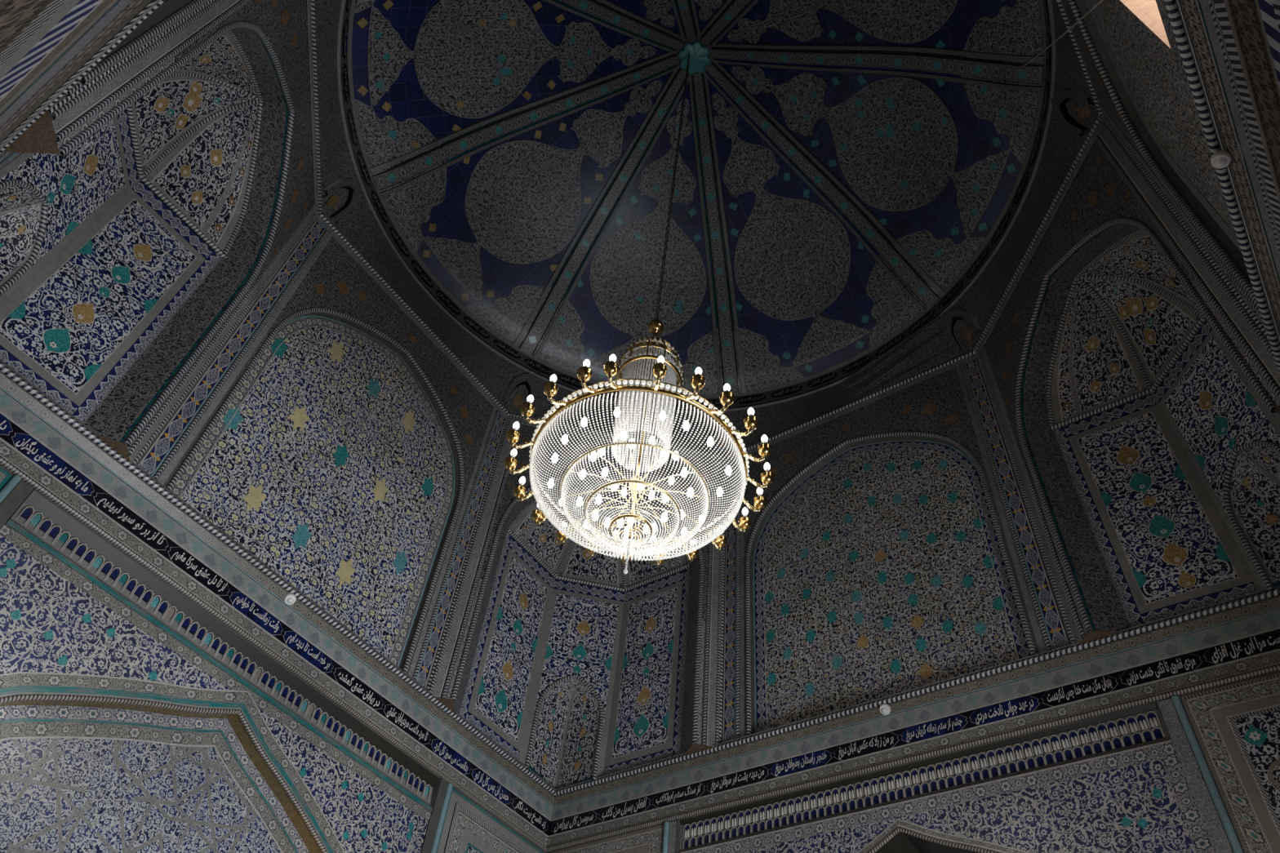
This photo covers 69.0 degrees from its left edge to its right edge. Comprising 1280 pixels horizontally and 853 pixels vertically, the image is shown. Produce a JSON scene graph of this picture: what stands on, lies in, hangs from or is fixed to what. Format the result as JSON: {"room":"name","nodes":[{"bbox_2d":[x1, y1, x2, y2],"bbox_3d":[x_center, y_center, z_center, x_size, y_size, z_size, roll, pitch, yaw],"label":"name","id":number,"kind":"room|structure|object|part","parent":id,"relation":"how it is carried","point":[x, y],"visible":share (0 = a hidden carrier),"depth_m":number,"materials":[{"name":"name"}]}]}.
{"room":"mosque","nodes":[
{"label":"mosque","id":0,"kind":"room"},
{"bbox_2d":[0,0,214,154],"bbox_3d":[-1.861,-1.801,3.022,7.560,9.810,0.806,-25,-57,24],"label":"wall","id":1,"kind":"structure","parent":0,"point":[51,51],"depth_m":3.27,"materials":[{"name":"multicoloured tile"}]},
{"bbox_3d":[-1.455,-3.065,5.003,2.766,3.398,0.036,-25,-57,24],"label":"rope moulding","id":2,"kind":"part","parent":1,"relation":"part of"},
{"bbox_3d":[-1.461,-3.024,4.954,2.442,3.270,0.032,-25,-57,24],"label":"chevron moulding","id":3,"kind":"part","parent":1,"relation":"part of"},
{"bbox_2d":[0,0,321,465],"bbox_3d":[-2.816,-1.693,6.313,1.688,3.400,1.688,-25,-57,24],"label":"squinch","id":4,"kind":"structure","parent":0,"point":[218,116],"depth_m":6.40,"materials":[{"name":"blue tile"}]},
{"bbox_3d":[-3.246,-1.823,5.355,0.800,2.040,0.008,-25,-57,24],"label":"wall panel","id":5,"kind":"part","parent":4,"relation":"part of","materials":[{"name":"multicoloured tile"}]},
{"bbox_3d":[-3.646,-1.404,5.739,0.500,2.020,0.500,-25,-57,24],"label":"wall panel","id":6,"kind":"part","parent":4,"relation":"part of","materials":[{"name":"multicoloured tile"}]},
{"bbox_3d":[-3.486,-0.886,6.174,0.008,2.040,0.800,-25,-57,24],"label":"wall panel","id":7,"kind":"part","parent":4,"relation":"part of","materials":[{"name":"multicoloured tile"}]},
{"bbox_2d":[0,120,581,852],"bbox_3d":[-2.752,1.722,6.102,0.840,9.810,7.560,-25,-57,24],"label":"wall","id":8,"kind":"structure","parent":0,"point":[162,691],"depth_m":6.26,"materials":[{"name":"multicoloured tile"}]},
{"bbox_3d":[-3.914,0.881,3.675,0.011,3.092,1.160,-25,-57,24],"label":"frame","id":9,"kind":"part","parent":8,"relation":"part of","materials":[{"name":"teal ceramic"}]},
{"bbox_3d":[-3.632,1.937,3.252,0.044,5.055,0.130,-25,-57,24],"label":"pier moulding","id":10,"kind":"part","parent":8,"relation":"part of","materials":[{"name":"teal ceramic"}]},
{"bbox_3d":[-2.657,3.203,4.038,0.030,4.779,2.980,-25,-57,24],"label":"arch moulding","id":11,"kind":"part","parent":8,"relation":"part of","materials":[{"name":"blue tile"}]},
{"bbox_3d":[-2.472,1.600,5.952,0.080,0.335,3.420,-25,-57,24],"label":"niche cornice","id":12,"kind":"part","parent":8,"relation":"part of","materials":[{"name":"blue tile"}]},
{"bbox_2d":[284,593,296,604],"bbox_3d":[-2.399,1.184,6.381,0.078,0.075,0.080,-25,-57,24],"label":"smoke detector","id":13,"kind":"object","parent":8,"relation":"attached to","point":[290,598],"visible":1,"depth_m":6.36,"materials":[{"name":"white plastic"}]},
{"bbox_3d":[-2.348,0.299,7.534,0.004,2.767,2.160,-25,-57,24],"label":"arched panel","id":14,"kind":"part","parent":8,"relation":"part of","materials":[{"name":"tile"}]},
{"bbox_3d":[-2.258,0.066,7.742,0.036,3.398,2.766,-25,-57,24],"label":"rope moulding","id":15,"kind":"part","parent":8,"relation":"part of","materials":[{"name":"tile"}]},
{"bbox_3d":[-2.264,0.108,7.693,0.032,3.270,2.442,-25,-57,24],"label":"chevron moulding","id":16,"kind":"part","parent":8,"relation":"part of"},
{"bbox_3d":[-1.651,4.287,5.029,0.044,5.055,0.130,-25,-57,24],"label":"pier moulding","id":17,"kind":"part","parent":8,"relation":"part of","materials":[{"name":"teal ceramic"}]},
{"bbox_3d":[-1.214,4.085,6.098,0.011,3.092,1.160,-25,-57,24],"label":"frame","id":18,"kind":"part","parent":8,"relation":"part of","materials":[{"name":"teal ceramic"}]},
{"bbox_2d":[428,413,724,789],"bbox_3d":[-0.371,1.208,8.506,1.688,3.400,1.688,-25,-57,24],"label":"squinch","id":19,"kind":"structure","parent":0,"point":[581,687],"depth_m":8.42,"materials":[{"name":"blue tile"}]},
{"bbox_3d":[-1.143,1.894,8.277,0.008,2.040,0.800,-25,-57,24],"label":"wall panel","id":20,"kind":"part","parent":19,"relation":"part of","materials":[{"name":"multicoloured tile"}]},
{"bbox_3d":[-0.577,2.234,8.490,0.707,2.020,0.007,11,-50,-4],"label":"wall panel","id":21,"kind":"part","parent":19,"relation":"part of","materials":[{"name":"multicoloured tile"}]},
{"bbox_3d":[0.098,2.144,8.354,0.800,2.040,0.008,-25,-57,24],"label":"wall panel","id":22,"kind":"part","parent":19,"relation":"part of","materials":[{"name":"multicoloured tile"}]},
{"bbox_2d":[213,0,1239,457],"bbox_3d":[0.470,-3.078,8.860,7.560,2.797,7.560,-25,-57,24],"label":"ceiling","id":23,"kind":"structure","parent":0,"point":[860,187],"depth_m":9.42,"materials":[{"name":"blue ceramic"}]},
{"bbox_2d":[504,53,774,573],"bbox_3d":[0.228,-1.634,7.089,1.421,7.207,1.406,1,-50,5],"label":"chandelier","id":24,"kind":"object","parent":23,"relation":"hanging from","point":[631,397],"visible":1,"depth_m":4.67,"materials":[{"name":"clear glass"}]},
{"bbox_3d":[-0.675,0.139,4.987,0.035,0.064,0.035,3,-50,3],"label":"bulb","id":25,"kind":"part","parent":24,"relation":"part of","materials":[{"name":"white glass"}]},
{"bbox_3d":[-0.646,-0.005,4.861,0.035,0.064,0.035,16,-50,-7],"label":"bulb","id":26,"kind":"part","parent":24,"relation":"part of","materials":[{"name":"white glass"}]},
{"bbox_3d":[-0.635,0.224,4.887,0.125,0.084,0.024,3,-50,3],"label":"arm","id":27,"kind":"part","parent":24,"relation":"part of","materials":[{"name":"gold metal"}]},
{"bbox_3d":[-0.608,0.090,4.771,0.125,0.084,0.024,16,-50,-7],"label":"arm","id":28,"kind":"part","parent":24,"relation":"part of","materials":[{"name":"gold metal"}]},
{"bbox_3d":[-0.645,0.295,5.116,0.035,0.064,0.035,-10,-52,14],"label":"bulb","id":29,"kind":"part","parent":24,"relation":"part of","materials":[{"name":"white glass"}]},
{"bbox_3d":[-0.608,0.369,5.006,0.125,0.084,0.024,-10,-52,14],"label":"arm","id":30,"kind":"part","parent":24,"relation":"part of","materials":[{"name":"gold metal"}]},
{"bbox_3d":[-0.557,-0.142,4.736,0.035,0.064,0.035,30,-53,-18],"label":"bulb","id":31,"kind":"part","parent":24,"relation":"part of","materials":[{"name":"white glass"}]},
{"bbox_3d":[-0.526,-0.036,4.655,0.125,0.084,0.024,30,-53,-18],"label":"arm","id":32,"kind":"part","parent":24,"relation":"part of","materials":[{"name":"gold metal"}]},
{"bbox_3d":[-0.529,0.500,5.109,0.125,0.084,0.024,-25,-57,24],"label":"arm","id":33,"kind":"part","parent":24,"relation":"part of","materials":[{"name":"gold metal"}]},
{"bbox_3d":[-0.472,0.301,4.932,0.034,0.062,0.036,-25,-57,24],"label":"bulb","id":34,"kind":"part","parent":24,"relation":"part of","materials":[{"name":"white glass"}]},
{"bbox_3d":[-0.431,-0.240,4.639,0.035,0.064,0.035,-30,-59,27],"label":"bulb","id":35,"kind":"part","parent":24,"relation":"part of","materials":[{"name":"white glass"}]},
{"bbox_3d":[-0.438,0.162,4.798,0.034,0.062,0.036,-25,-57,24],"label":"bulb","id":36,"kind":"part","parent":24,"relation":"part of","materials":[{"name":"white glass"}]},
{"bbox_3d":[-0.409,-0.127,4.565,0.024,0.084,0.125,-30,-59,27],"label":"arm","id":37,"kind":"part","parent":24,"relation":"part of","materials":[{"name":"gold metal"}]},
{"bbox_3d":[-0.380,0.065,4.713,0.034,0.062,0.036,-25,-57,24],"label":"bulb","id":38,"kind":"part","parent":24,"relation":"part of","materials":[{"name":"white glass"}]},
{"bbox_3d":[-0.409,0.607,5.187,0.024,0.084,0.125,34,-55,-21],"label":"arm","id":39,"kind":"part","parent":24,"relation":"part of","materials":[{"name":"gold metal"}]},
{"bbox_3d":[-0.314,0.391,4.846,0.034,0.062,0.036,-25,-57,24],"label":"bulb","id":40,"kind":"part","parent":24,"relation":"part of","materials":[{"name":"white glass"}]},
{"bbox_3d":[-0.292,0.244,4.725,0.034,0.062,0.036,-25,-57,24],"label":"bulb","id":41,"kind":"part","parent":24,"relation":"part of","materials":[{"name":"white glass"}]},
{"bbox_3d":[-0.277,-0.022,4.622,0.034,0.062,0.036,-25,-57,24],"label":"bulb","id":42,"kind":"part","parent":24,"relation":"part of","materials":[{"name":"white glass"}]},
{"bbox_3d":[-0.261,-0.310,4.562,0.035,0.064,0.035,-15,-53,18],"label":"bulb","id":43,"kind":"part","parent":24,"relation":"part of","materials":[{"name":"white glass"}]},
{"bbox_3d":[-0.252,-0.191,4.494,0.024,0.084,0.125,-15,-53,18],"label":"arm","id":44,"kind":"part","parent":24,"relation":"part of","materials":[{"name":"gold metal"}]},
{"bbox_3d":[-0.231,0.149,4.626,0.034,0.062,0.036,-25,-57,24],"label":"bulb","id":45,"kind":"part","parent":24,"relation":"part of","materials":[{"name":"white glass"}]},
{"bbox_3d":[-0.256,0.686,5.237,0.024,0.084,0.125,21,-51,-11],"label":"arm","id":46,"kind":"part","parent":24,"relation":"part of","materials":[{"name":"gold metal"}]},
{"bbox_3d":[-0.236,0.473,4.926,0.034,0.062,0.036,-25,-57,24],"label":"bulb","id":47,"kind":"part","parent":24,"relation":"part of","materials":[{"name":"white glass"}]},
{"bbox_3d":[-0.206,0.364,4.659,0.034,0.062,0.036,-25,-57,24],"label":"bulb","id":48,"kind":"part","parent":24,"relation":"part of","materials":[{"name":"white glass"}]},
{"bbox_3d":[-0.196,0.129,4.863,0.034,0.062,0.036,-25,-57,24],"label":"bulb","id":49,"kind":"part","parent":24,"relation":"part of","materials":[{"name":"white glass"}]},
{"bbox_3d":[-0.187,0.242,4.967,0.034,0.062,0.036,-25,-57,24],"label":"bulb","id":50,"kind":"part","parent":24,"relation":"part of","materials":[{"name":"white glass"}]},
{"bbox_3d":[-0.165,0.488,4.735,0.034,0.062,0.036,-25,-57,24],"label":"bulb","id":51,"kind":"part","parent":24,"relation":"part of","materials":[{"name":"white glass"}]},
{"bbox_3d":[-0.133,-0.212,4.463,0.024,0.084,0.125,-5,-51,11],"label":"arm","id":52,"kind":"part","parent":24,"relation":"part of","materials":[{"name":"gold metal"}]},
{"bbox_3d":[-0.132,-0.333,4.528,0.035,0.064,0.035,-5,-51,11],"label":"bulb","id":53,"kind":"part","parent":24,"relation":"part of","materials":[{"name":"white glass"}]},
{"bbox_3d":[-0.126,0.292,4.588,0.034,0.062,0.036,-25,-57,24],"label":"bulb","id":54,"kind":"part","parent":24,"relation":"part of","materials":[{"name":"white glass"}]},
{"bbox_3d":[-0.112,-0.071,4.577,0.034,0.062,0.036,-25,-57,24],"label":"bulb","id":55,"kind":"part","parent":24,"relation":"part of","materials":[{"name":"white glass"}]},
{"bbox_3d":[-0.097,0.474,4.591,0.034,0.062,0.036,-25,-57,24],"label":"bulb","id":56,"kind":"part","parent":24,"relation":"part of","materials":[{"name":"white glass"}]},
{"bbox_3d":[-0.084,0.049,4.774,0.034,0.062,0.036,-25,-57,24],"label":"bulb","id":57,"kind":"part","parent":24,"relation":"part of","materials":[{"name":"white glass"}]},
{"bbox_3d":[-0.086,0.355,5.031,0.034,0.062,0.036,-25,-57,24],"label":"bulb","id":58,"kind":"part","parent":24,"relation":"part of","materials":[{"name":"white glass"}]},
{"bbox_3d":[-0.044,0.456,4.548,0.034,0.062,0.036,-25,-57,24],"label":"bulb","id":59,"kind":"part","parent":24,"relation":"part of","materials":[{"name":"white glass"}]},
{"bbox_3d":[0.002,0.290,4.577,0.034,0.062,0.036,-25,-57,24],"label":"bulb","id":60,"kind":"part","parent":24,"relation":"part of","materials":[{"name":"white glass"}]},
{"bbox_3d":[0.019,0.005,5.154,0.090,1.685,0.090,-25,-57,24],"label":"stem","id":61,"kind":"part","parent":24,"relation":"part of","materials":[{"name":"clear glass"}]},
{"bbox_3d":[0.033,0.501,4.577,0.034,0.062,0.036,-25,-57,24],"label":"bulb","id":62,"kind":"part","parent":24,"relation":"part of","materials":[{"name":"white glass"}]},
{"bbox_3d":[0.070,-0.396,5.627,0.401,0.446,0.402,-25,-57,24],"label":"crown frame","id":63,"kind":"part","parent":24,"relation":"part of","materials":[{"name":"gold metal"}]},
{"bbox_3d":[0.064,0.371,5.049,0.034,0.062,0.036,-25,-57,24],"label":"bulb","id":64,"kind":"part","parent":24,"relation":"part of","materials":[{"name":"white glass"}]},
{"bbox_3d":[0.062,0.074,4.781,0.034,0.062,0.036,-25,-57,24],"label":"bulb","id":65,"kind":"part","parent":24,"relation":"part of","materials":[{"name":"white glass"}]},
{"bbox_3d":[0.074,0.537,4.934,0.034,0.062,0.036,-25,-57,24],"label":"bulb","id":66,"kind":"part","parent":24,"relation":"part of","materials":[{"name":"white glass"}]},
{"bbox_3d":[0.083,-0.204,4.447,0.024,0.084,0.125,10,-50,-2],"label":"arm","id":67,"kind":"part","parent":24,"relation":"part of","materials":[{"name":"gold metal"}]},
{"bbox_3d":[0.100,0.735,5.240,0.024,0.084,0.125,-5,-51,10],"label":"arm","id":68,"kind":"part","parent":24,"relation":"part of","materials":[{"name":"gold metal"}]},
{"bbox_3d":[0.101,-0.324,4.511,0.035,0.064,0.035,10,-50,-2],"label":"bulb","id":69,"kind":"part","parent":24,"relation":"part of","materials":[{"name":"white glass"}]},
{"bbox_3d":[0.111,-0.054,4.577,0.034,0.062,0.036,-25,-57,24],"label":"bulb","id":70,"kind":"part","parent":24,"relation":"part of","materials":[{"name":"white glass"}]},
{"bbox_3d":[0.123,0.455,4.681,0.034,0.062,0.036,-25,-57,24],"label":"bulb","id":71,"kind":"part","parent":24,"relation":"part of","materials":[{"name":"white glass"}]},
{"bbox_3d":[0.123,0.123,4.586,0.034,0.062,0.036,-25,-57,24],"label":"bulb","id":72,"kind":"part","parent":24,"relation":"part of","materials":[{"name":"white glass"}]},
{"bbox_3d":[0.125,0.349,4.596,0.034,0.062,0.036,-25,-57,24],"label":"bulb","id":73,"kind":"part","parent":24,"relation":"part of","materials":[{"name":"white glass"}]},
{"bbox_3d":[0.168,0.286,4.954,0.034,0.062,0.036,-25,-57,24],"label":"bulb","id":74,"kind":"part","parent":24,"relation":"part of","materials":[{"name":"white glass"}]},
{"bbox_3d":[0.313,-2.308,7.884,0.032,5.114,0.032,-25,-57,24],"label":"chain","id":75,"kind":"part","parent":24,"relation":"part of","materials":[{"name":"gold metal"}]},
{"bbox_3d":[0.221,0.229,4.650,0.034,0.062,0.036,-25,-57,24],"label":"bulb","id":76,"kind":"part","parent":24,"relation":"part of","materials":[{"name":"white glass"}]},
{"bbox_3d":[0.241,0.573,5.071,0.034,0.062,0.036,-25,-57,24],"label":"bulb","id":77,"kind":"part","parent":24,"relation":"part of","materials":[{"name":"white glass"}]},
{"bbox_3d":[0.228,-0.005,4.596,0.034,0.062,0.036,-25,-57,24],"label":"bulb","id":78,"kind":"part","parent":24,"relation":"part of","materials":[{"name":"white glass"}]},
{"bbox_3d":[0.269,0.700,5.192,0.024,0.084,0.125,-19,-54,20],"label":"arm","id":79,"kind":"part","parent":24,"relation":"part of","materials":[{"name":"gold metal"}]},
{"bbox_3d":[0.256,0.335,4.733,0.034,0.062,0.036,-25,-57,24],"label":"bulb","id":80,"kind":"part","parent":24,"relation":"part of","materials":[{"name":"white glass"}]},
{"bbox_3d":[0.254,-0.155,4.470,0.024,0.084,0.125,23,-51,-13],"label":"arm","id":81,"kind":"part","parent":24,"relation":"part of","materials":[{"name":"gold metal"}]},
{"bbox_3d":[0.286,-0.270,4.537,0.035,0.064,0.035,23,-51,-13],"label":"bulb","id":82,"kind":"part","parent":24,"relation":"part of","materials":[{"name":"white glass"}]},
{"bbox_3d":[0.353,0.075,4.669,0.034,0.062,0.036,-25,-57,24],"label":"bulb","id":83,"kind":"part","parent":24,"relation":"part of","materials":[{"name":"white glass"}]},
{"bbox_3d":[0.410,0.631,5.119,0.024,0.084,0.125,-33,-61,29],"label":"arm","id":84,"kind":"part","parent":24,"relation":"part of","materials":[{"name":"gold metal"}]},
{"bbox_3d":[0.386,-0.083,4.517,0.024,0.084,0.125,35,-55,-22],"label":"arm","id":85,"kind":"part","parent":24,"relation":"part of","materials":[{"name":"gold metal"}]},
{"bbox_3d":[0.417,0.342,4.869,0.034,0.062,0.036,-25,-57,24],"label":"bulb","id":86,"kind":"part","parent":24,"relation":"part of","materials":[{"name":"white glass"}]},
{"bbox_3d":[0.428,-0.192,4.587,0.035,0.064,0.035,35,-55,-22],"label":"bulb","id":87,"kind":"part","parent":24,"relation":"part of","materials":[{"name":"white glass"}]},
{"bbox_3d":[0.453,0.225,4.771,0.034,0.062,0.036,-25,-57,24],"label":"bulb","id":88,"kind":"part","parent":24,"relation":"part of","materials":[{"name":"white glass"}]},
{"bbox_3d":[0.525,0.527,5.019,0.125,0.084,0.024,26,-52,-16],"label":"arm","id":89,"kind":"part","parent":24,"relation":"part of","materials":[{"name":"gold metal"}]},
{"bbox_3d":[0.504,0.025,4.596,0.125,0.084,0.024,-24,-56,24],"label":"arm","id":90,"kind":"part","parent":24,"relation":"part of","materials":[{"name":"gold metal"}]},
{"bbox_3d":[0.579,0.467,5.129,0.035,0.064,0.035,26,-52,-16],"label":"bulb","id":91,"kind":"part","parent":24,"relation":"part of","materials":[{"name":"white glass"}]},
{"bbox_3d":[0.557,-0.075,4.672,0.035,0.064,0.035,-24,-56,24],"label":"bulb","id":92,"kind":"part","parent":24,"relation":"part of","materials":[{"name":"white glass"}]},
{"bbox_3d":[0.587,0.416,4.918,0.125,0.084,0.024,14,-50,-6],"label":"arm","id":93,"kind":"part","parent":24,"relation":"part of","materials":[{"name":"gold metal"}]},
{"bbox_3d":[0.581,0.153,4.696,0.125,0.084,0.024,-10,-52,14],"label":"arm","id":94,"kind":"part","parent":24,"relation":"part of","materials":[{"name":"gold metal"}]},
{"bbox_3d":[0.608,0.289,4.808,0.125,0.084,0.024,3,-50,4],"label":"arm","id":95,"kind":"part","parent":24,"relation":"part of","materials":[{"name":"gold metal"}]},
{"bbox_3d":[0.646,0.346,5.020,0.035,0.064,0.035,14,-50,-6],"label":"bulb","id":96,"kind":"part","parent":24,"relation":"part of","materials":[{"name":"white glass"}]},
{"bbox_3d":[0.639,0.062,4.780,0.035,0.064,0.035,-10,-52,14],"label":"bulb","id":97,"kind":"part","parent":24,"relation":"part of","materials":[{"name":"white glass"}]},
{"bbox_3d":[0.668,0.210,4.902,0.035,0.064,0.035,3,-50,4],"label":"bulb","id":98,"kind":"part","parent":24,"relation":"part of","materials":[{"name":"white glass"}]},
{"bbox_2d":[1013,0,1102,73],"bbox_3d":[2.819,-2.636,6.412,0.010,2.574,1.369,-11,-52,15],"label":"cable","id":99,"kind":"object","parent":23,"relation":"hanging from","point":[1100,1],"visible":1,"depth_m":5.97,"materials":[{"name":"black metal"}]},
{"bbox_2d":[542,248,1279,852],"bbox_3d":[1.897,2.659,6.394,7.560,9.810,0.840,-25,-57,24],"label":"wall","id":100,"kind":"structure","parent":0,"point":[893,557],"depth_m":6.74,"materials":[{"name":"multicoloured tile"}]},
{"bbox_3d":[-0.419,4.247,6.149,1.160,3.092,0.003,-25,-57,24],"label":"frame","id":101,"kind":"part","parent":100,"relation":"part of","materials":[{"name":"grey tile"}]},
{"bbox_3d":[0.030,4.626,5.135,0.130,5.055,0.044,-25,-57,24],"label":"pier moulding","id":102,"kind":"part","parent":100,"relation":"part of","materials":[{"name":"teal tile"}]},
{"bbox_2d":[879,703,890,715],"bbox_3d":[1.749,2.019,6.642,0.080,0.075,0.078,-25,-57,24],"label":"smoke detector","id":103,"kind":"object","parent":100,"relation":"attached to","point":[885,709],"visible":1,"depth_m":6.62,"materials":[{"name":"white plastic"}]},
{"bbox_3d":[1.904,1.156,7.801,2.160,2.767,0.004,-25,-57,24],"label":"arched panel","id":104,"kind":"part","parent":100,"relation":"part of","materials":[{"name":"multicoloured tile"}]},
{"bbox_3d":[1.882,0.943,7.953,2.442,3.270,0.032,-25,-57,24],"label":"chevron moulding","id":105,"kind":"part","parent":100,"relation":"part of","materials":[{"name":"tile"}]},
{"bbox_3d":[1.887,0.902,8.002,2.766,3.398,0.036,-25,-57,24],"label":"rope moulding","id":106,"kind":"part","parent":100,"relation":"part of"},
{"bbox_3d":[1.706,2.447,6.209,3.420,0.350,0.080,-25,-57,24],"label":"niche cornice","id":107,"kind":"part","parent":100,"relation":"part of","materials":[{"name":"brown ceramic"}]},
{"bbox_3d":[1.484,4.064,4.268,2.840,4.699,0.030,-25,-57,24],"label":"arch moulding","id":108,"kind":"part","parent":100,"relation":"part of","materials":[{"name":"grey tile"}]},
{"bbox_3d":[2.962,3.265,3.667,0.130,5.055,0.044,-25,-57,24],"label":"pier moulding","id":109,"kind":"part","parent":100,"relation":"part of","materials":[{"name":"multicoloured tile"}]},
{"bbox_3d":[3.579,2.392,4.147,1.160,3.092,0.003,-25,-57,24],"label":"frame","id":110,"kind":"part","parent":100,"relation":"part of","materials":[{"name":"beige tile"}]},
{"bbox_2d":[973,115,1279,645],"bbox_3d":[3.248,-0.471,6.694,1.688,3.400,1.688,-25,-57,24],"label":"squinch","id":111,"kind":"structure","parent":0,"point":[1146,504],"depth_m":6.82,"materials":[{"name":"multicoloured tile"}]},
{"bbox_3d":[3.566,0.534,6.617,0.800,2.040,0.008,-25,-57,24],"label":"wall panel","id":112,"kind":"part","parent":111,"relation":"part of","materials":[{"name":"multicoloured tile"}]},
{"bbox_3d":[3.965,0.129,6.217,0.500,2.020,0.500,-25,-57,24],"label":"wall panel","id":113,"kind":"part","parent":111,"relation":"part of","materials":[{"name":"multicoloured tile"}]},
{"bbox_3d":[3.806,-0.402,5.798,0.008,2.040,0.800,-25,-57,24],"label":"wall panel","id":114,"kind":"part","parent":111,"relation":"part of","materials":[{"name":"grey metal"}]},
{"bbox_2d":[1056,0,1279,374],"bbox_3d":[2.785,-0.847,3.329,0.871,9.810,7.560,-25,-57,24],"label":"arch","id":115,"kind":"structure","parent":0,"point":[1217,86],"depth_m":4.53,"materials":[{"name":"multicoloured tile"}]},
{"bbox_2d":[1120,0,1171,48],"bbox_3d":[2.799,-2.561,4.781,0.676,1.210,0.540,-25,-57,24],"label":"window","id":116,"kind":"structure","parent":115,"relation":"attached to","point":[1147,11],"depth_m":4.93,"materials":[{"name":"paint"}]},
{"bbox_3d":[2.728,-2.056,4.991,0.004,2.767,2.160,-25,-57,24],"label":"arched panel","id":117,"kind":"part","parent":115,"relation":"part of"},
{"bbox_3d":[2.685,-2.188,5.214,0.032,3.270,2.442,-25,-57,24],"label":"chevron moulding","id":118,"kind":"part","parent":115,"relation":"part of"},
{"bbox_2d":[1210,150,1231,168],"bbox_3d":[2.424,-1.111,3.880,0.076,0.069,0.074,-25,-57,24],"label":"smoke detector","id":119,"kind":"object","parent":115,"relation":"attached to","point":[1220,158],"visible":1,"depth_m":3.86,"materials":[{"name":"white plastic"}]}
]}

